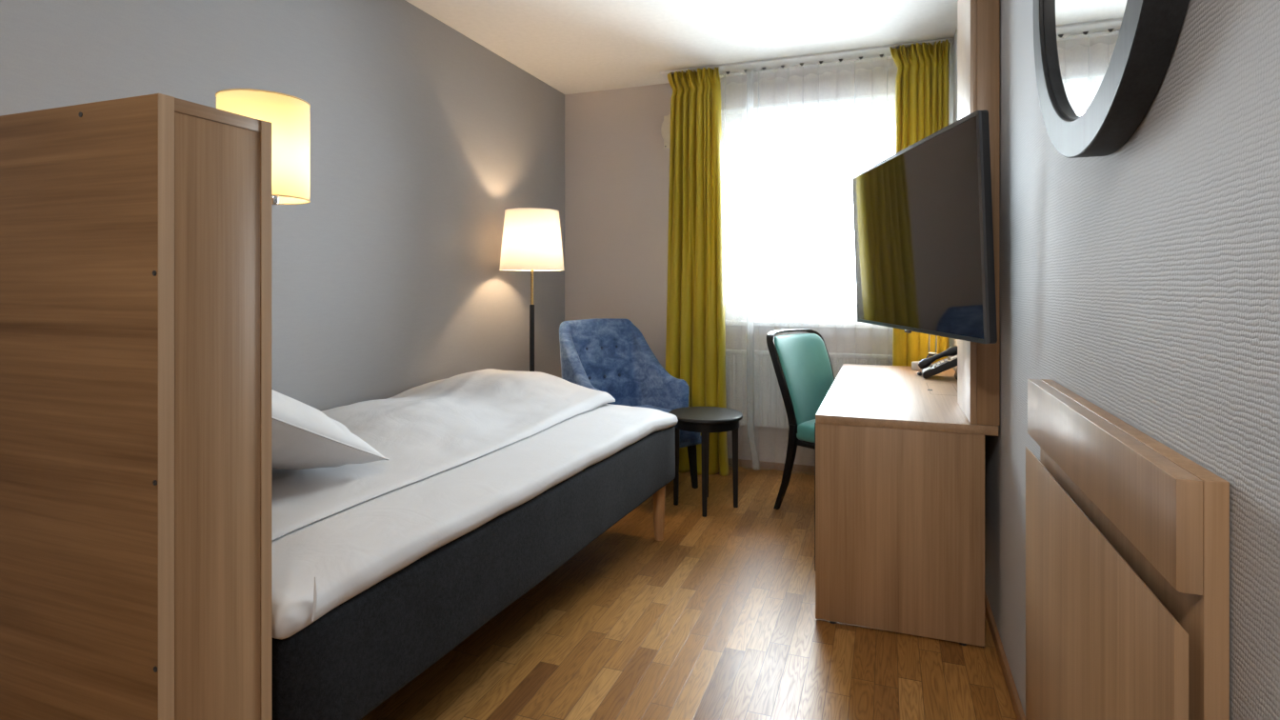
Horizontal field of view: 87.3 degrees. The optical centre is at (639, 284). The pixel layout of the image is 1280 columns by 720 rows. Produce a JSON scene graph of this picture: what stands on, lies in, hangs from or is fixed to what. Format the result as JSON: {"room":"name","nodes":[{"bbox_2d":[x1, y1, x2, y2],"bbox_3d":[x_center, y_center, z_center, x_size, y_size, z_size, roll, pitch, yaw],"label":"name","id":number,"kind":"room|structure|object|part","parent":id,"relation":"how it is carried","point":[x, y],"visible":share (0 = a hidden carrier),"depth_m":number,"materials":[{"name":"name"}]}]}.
{"room":"hotel room","nodes":[
{"label":"hotel room","id":0,"kind":"room"},
{"bbox_2d":[0,0,564,411],"bbox_3d":[-1.681,-0.095,2.075,0.150,2.600,6.830,0,0,20],"label":"wall","id":1,"kind":"structure","parent":0,"point":[390,282],"depth_m":3.05,"materials":[{"name":"grey paint"}]},
{"bbox_2d":[215,88,310,205],"bbox_3d":[-0.898,-0.283,1.487,0.196,0.289,0.346,0,0,20],"label":"wall lamp","id":2,"kind":"object","parent":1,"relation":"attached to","point":[289,115],"visible":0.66,"depth_m":1.50,"materials":[{"name":"beige fabric"}]},
{"bbox_3d":[-0.808,-0.186,1.480,0.022,0.024,0.022,0,0,20],"label":"switch knob","id":3,"kind":"part","parent":2,"relation":"part of","materials":[{"name":"silver metal"}]},
{"bbox_2d":[405,0,957,94],"bbox_3d":[-0.405,-1.445,1.604,2.869,0.100,6.830,0,0,20],"label":"ceiling","id":4,"kind":"structure","parent":0,"point":[571,47],"depth_m":3.69,"materials":[{"name":"paint"}]},
{"bbox_2d":[660,38,953,80],"bbox_3d":[0.975,-1.387,4.165,1.747,0.015,0.160,0,0,20],"label":"rail","id":5,"kind":"object","parent":4,"relation":"attached to","point":[873,51],"visible":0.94,"depth_m":4.13,"materials":[{"name":"white metal"}]},
{"bbox_2d":[665,67,728,476],"bbox_3d":[0.349,-0.087,4.317,0.440,2.581,0.142,0,0,20],"label":"curtain","id":6,"kind":"object","parent":5,"relation":"hanging from","point":[695,337],"visible":0.84,"depth_m":4.30,"materials":[{"name":"yellow fabric"}]},
{"bbox_2d":[725,54,883,74],"bbox_3d":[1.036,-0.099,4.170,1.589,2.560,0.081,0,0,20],"label":"curtain hooks","id":7,"kind":"object","parent":5,"relation":"hanging from","point":[880,55],"visible":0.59,"depth_m":4.18,"materials":[{"name":"plastic"}]},
{"bbox_2d":[889,39,950,366],"bbox_3d":[1.609,-0.097,3.859,0.326,2.563,0.114,0,0,15],"label":"curtain","id":8,"kind":"object","parent":5,"relation":"hanging from","point":[922,74],"visible":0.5,"depth_m":3.85,"materials":[{"name":"yellow fabric"}]},
{"bbox_2d":[360,464,1017,719],"bbox_3d":[-0.405,1.255,1.604,2.869,0.100,6.830,0,0,20],"label":"floor","id":9,"kind":"structure","parent":0,"point":[713,619],"depth_m":2.24,"materials":[{"name":"brown wood"}]},
{"bbox_2d":[0,93,271,719],"bbox_3d":[-1.253,0.456,1.326,1.172,1.499,0.203,0,0,20],"label":"partition","id":10,"kind":"object","parent":9,"relation":"on","point":[135,232],"depth_m":1.10,"materials":[{"name":"brown wood"}]},
{"bbox_3d":[-0.715,0.466,1.130,0.020,1.477,0.156,0,0,20],"label":"panel","id":11,"kind":"part","parent":10,"relation":"part of","materials":[{"name":"brown wood"}]},
{"bbox_3d":[-1.253,-0.283,1.328,1.170,0.022,0.156,0,0,20],"label":"rail","id":12,"kind":"part","parent":10,"relation":"part of","materials":[{"name":"brown wood"}]},
{"bbox_2d":[271,403,678,719],"bbox_3d":[-0.761,0.891,2.463,1.146,0.628,2.178,0,0,23],"label":"bed","id":13,"kind":"object","parent":9,"relation":"on","point":[367,596],"visible":0.43,"depth_m":1.71,"materials":[{"name":"black fabric"}]},
{"bbox_2d":[271,368,615,540],"bbox_3d":[-0.920,0.511,2.498,0.916,0.168,2.120,0,0,20],"label":"duvet","id":14,"kind":"object","parent":13,"relation":"on","point":[425,430],"visible":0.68,"depth_m":2.41,"materials":[{"name":"white fabric"}]},
{"bbox_2d":[271,389,389,469],"bbox_3d":[-1.209,0.361,1.880,0.755,0.368,0.611,0,0,23],"label":"pillow","id":15,"kind":"object","parent":14,"relation":"on","point":[303,437],"visible":0.29,"depth_m":1.82,"materials":[{"name":"white fabric"}]},
{"bbox_3d":[0.090,1.069,3.176,0.063,0.272,0.063,0,0,23],"label":"leg","id":16,"kind":"part","parent":13,"relation":"part of","materials":[{"name":"brown wood"}]},
{"bbox_2d":[499,207,564,371],"bbox_3d":[-0.637,0.384,3.965,0.384,1.642,0.384,0,0,20],"label":"floor lamp","id":17,"kind":"object","parent":9,"relation":"on","point":[531,241],"visible":0.8,"depth_m":3.82,"materials":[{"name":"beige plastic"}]},
{"bbox_3d":[-0.637,-0.261,3.965,0.380,0.348,0.380,0,0,20],"label":"lamp shade","id":18,"kind":"part","parent":17,"relation":"part of","materials":[{"name":"white fabric"}]},
{"bbox_3d":[-0.637,-0.017,3.965,0.017,0.277,0.017,0,0,20],"label":"brass rod","id":19,"kind":"part","parent":17,"relation":"part of","materials":[{"name":"gold metal"}]},
{"bbox_2d":[559,318,700,488],"bbox_3d":[-0.074,0.712,4.087,0.716,0.987,0.760,0,0,-38],"label":"armchair","id":20,"kind":"object","parent":9,"relation":"on","point":[612,356],"visible":0.47,"depth_m":4.28,"materials":[{"name":"blue fabric"}]},
{"bbox_3d":[-0.135,0.569,4.166,0.716,0.702,0.560,0,0,-38],"label":"backrest","id":21,"kind":"part","parent":20,"relation":"part of","materials":[{"name":"blue fabric"}]},
{"bbox_3d":[0.000,0.838,3.992,0.535,0.163,0.520,0,0,-38],"label":"seat","id":22,"kind":"part","parent":20,"relation":"part of","materials":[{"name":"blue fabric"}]},
{"bbox_3d":[0.311,1.071,3.981,0.050,0.268,0.050,0,0,-38],"label":"leg","id":23,"kind":"part","parent":20,"relation":"part of","materials":[{"name":"black wood"}]},
{"bbox_2d":[668,406,742,517],"bbox_3d":[0.357,0.952,3.655,0.406,0.507,0.406,0,0,7],"label":"side table","id":24,"kind":"object","parent":9,"relation":"on","point":[705,420],"visible":0.87,"depth_m":3.58,"materials":[{"name":"black wood"}]},
{"bbox_3d":[0.200,0.963,3.675,0.036,0.484,0.036,0,0,7],"label":"leg","id":25,"kind":"part","parent":24,"relation":"part of","materials":[{"name":"black wood"}]},
{"bbox_3d":[0.337,0.963,3.499,0.036,0.484,0.036,0,0,7],"label":"leg","id":26,"kind":"part","parent":24,"relation":"part of","materials":[{"name":"black wood"}]},
{"bbox_3d":[0.377,0.963,3.812,0.036,0.484,0.036,0,0,7],"label":"leg","id":27,"kind":"part","parent":24,"relation":"part of","materials":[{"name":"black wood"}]},
{"bbox_3d":[0.514,0.963,3.635,0.036,0.484,0.036,0,0,7],"label":"leg","id":28,"kind":"part","parent":24,"relation":"part of","materials":[{"name":"black wood"}]},
{"bbox_2d":[766,328,834,509],"bbox_3d":[1.035,0.730,3.583,0.492,0.951,0.637,0,0,-43],"label":"desk chair","id":29,"kind":"object","parent":9,"relation":"on","point":[801,362],"visible":0.59,"depth_m":3.61,"materials":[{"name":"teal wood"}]},
{"bbox_3d":[0.772,0.970,3.568,0.038,0.470,0.142,0,0,-43],"label":"leg","id":30,"kind":"part","parent":29,"relation":"part of","materials":[{"name":"black wood"}]},
{"bbox_3d":[0.896,0.515,3.733,0.492,0.521,0.229,0,0,-43],"label":"frame","id":31,"kind":"part","parent":29,"relation":"part of","materials":[{"name":"black wood"}]},
{"bbox_3d":[0.908,0.527,3.720,0.461,0.495,0.202,0,0,-43],"label":"backrest","id":32,"kind":"part","parent":29,"relation":"part of","materials":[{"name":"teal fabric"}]},
{"bbox_3d":[1.101,0.829,3.513,0.448,0.030,0.410,0,0,-43],"label":"seat rail","id":33,"kind":"part","parent":29,"relation":"part of","materials":[{"name":"black wood"}]},
{"bbox_3d":[1.105,0.760,3.509,0.455,0.111,0.432,0,0,-43],"label":"seat","id":34,"kind":"part","parent":29,"relation":"part of","materials":[{"name":"teal fabric"}]},
{"bbox_2d":[814,363,998,646],"bbox_3d":[1.184,0.835,3.076,0.590,0.740,1.648,0,0,20],"label":"desk","id":35,"kind":"object","parent":9,"relation":"on","point":[899,465],"visible":0.98,"depth_m":2.32,"materials":[{"name":"brown wood"}]},
{"bbox_3d":[0.705,0.770,2.606,0.018,0.539,0.366,0,0,20],"label":"cabinet door","id":36,"kind":"part","parent":35,"relation":"part of","materials":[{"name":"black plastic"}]},
{"bbox_2d":[917,345,957,379],"bbox_3d":[1.520,0.387,3.376,0.232,0.155,0.187,0,0,20],"label":"telephone","id":37,"kind":"object","parent":35,"relation":"on","point":[928,370],"visible":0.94,"depth_m":3.37,"materials":[{"name":"plastic"}]},
{"bbox_2d":[957,0,999,425],"bbox_3d":[1.216,-0.464,2.425,0.087,1.855,0.439,0,0,20],"label":"wall panel","id":38,"kind":"object","parent":35,"relation":"on","point":[977,20],"visible":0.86,"depth_m":2.23,"materials":[{"name":"brown wood"}]},
{"bbox_2d":[852,109,997,343],"bbox_3d":[1.028,-0.155,2.424,0.181,0.657,1.152,0,0,1],"label":"television","id":39,"kind":"object","parent":38,"relation":"attached to","point":[923,227],"visible":1,"depth_m":2.18,"materials":[{"name":"black plastic"}]},
{"bbox_3d":[1.184,-0.464,2.436,0.019,1.855,0.439,0,0,20],"label":"panel","id":40,"kind":"part","parent":38,"relation":"part of","materials":[{"name":"brown wood"}]},
{"bbox_2d":[564,58,949,465],"bbox_3d":[0.716,-0.095,4.644,2.569,2.600,0.350,0,0,20],"label":"wall","id":41,"kind":"structure","parent":0,"point":[617,161],"depth_m":4.72,"materials":[{"name":"beige paint"}]},
{"bbox_2d":[660,113,670,148],"bbox_3d":[0.183,-1.055,4.634,0.062,0.235,0.038,0,0,20],"label":"valve","id":42,"kind":"object","parent":41,"relation":"attached to","point":[666,126],"visible":0.27,"depth_m":4.62,"materials":[{"name":"beige plastic"}]},
{"bbox_3d":[0.269,-1.057,4.616,0.216,0.224,0.012,0,0,20],"label":"plate","id":43,"kind":"part","parent":42,"relation":"part of","materials":[{"name":"beige plastic"}]},
{"bbox_2d":[728,458,814,473],"bbox_3d":[0.646,1.183,4.476,2.555,0.043,0.014,0,0,20],"label":"baseboard","id":44,"kind":"structure","parent":41,"relation":"attached to","point":[741,462],"depth_m":4.39,"materials":[{"name":"brown wood"}]},
{"bbox_2d":[720,92,895,328],"bbox_3d":[1.163,-0.458,4.367,1.380,1.455,0.240,0,0,20],"label":"window","id":45,"kind":"structure","parent":41,"relation":"in","point":[874,110],"depth_m":4.47,"materials":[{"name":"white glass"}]},
{"bbox_3d":[1.151,0.256,4.334,1.380,0.029,0.169,0,0,20],"label":"sill","id":46,"kind":"part","parent":45,"relation":"part of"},
{"bbox_2d":[725,349,892,428],"bbox_3d":[1.104,0.818,4.266,1.200,0.775,0.060,0,0,20],"label":"radiator","id":47,"kind":"object","parent":41,"relation":"attached to","point":[752,390],"visible":0.19,"depth_m":4.36,"materials":[{"name":"white metal"}]},
{"bbox_2d":[949,0,1279,719],"bbox_3d":[0.870,-0.095,1.134,0.150,2.600,6.830,0,0,20],"label":"wall","id":48,"kind":"structure","parent":0,"point":[1141,279],"depth_m":0.88,"materials":[{"name":"paint"}]},
{"bbox_2d":[984,590,1025,719],"bbox_3d":[0.759,1.183,1.069,0.014,0.043,6.330,0,0,20],"label":"baseboard","id":49,"kind":"structure","parent":48,"relation":"attached to","point":[1011,688],"depth_m":2.07,"materials":[{"name":"brown wood"}]},
{"bbox_2d":[1033,0,1189,158],"bbox_3d":[0.751,-0.602,1.104,0.048,0.772,0.772,0,0,20],"label":"mirror","id":50,"kind":"object","parent":48,"relation":"attached to","point":[1101,66],"visible":1,"depth_m":1.05,"materials":[{"name":"black mirror"}]},
{"bbox_3d":[0.745,-0.602,1.106,0.005,0.636,0.636,0,0,20],"label":"glass","id":51,"kind":"part","parent":50,"relation":"part of","materials":[{"name":"mirror"}]},
{"bbox_2d":[1025,379,1229,719],"bbox_3d":[0.756,0.686,1.124,0.052,0.947,0.845,0,0,20],"label":"luggage rack","id":52,"kind":"object","parent":48,"relation":"attached to","point":[1128,535],"visible":1,"depth_m":0.94,"materials":[{"name":"brown wood"}]}
]}

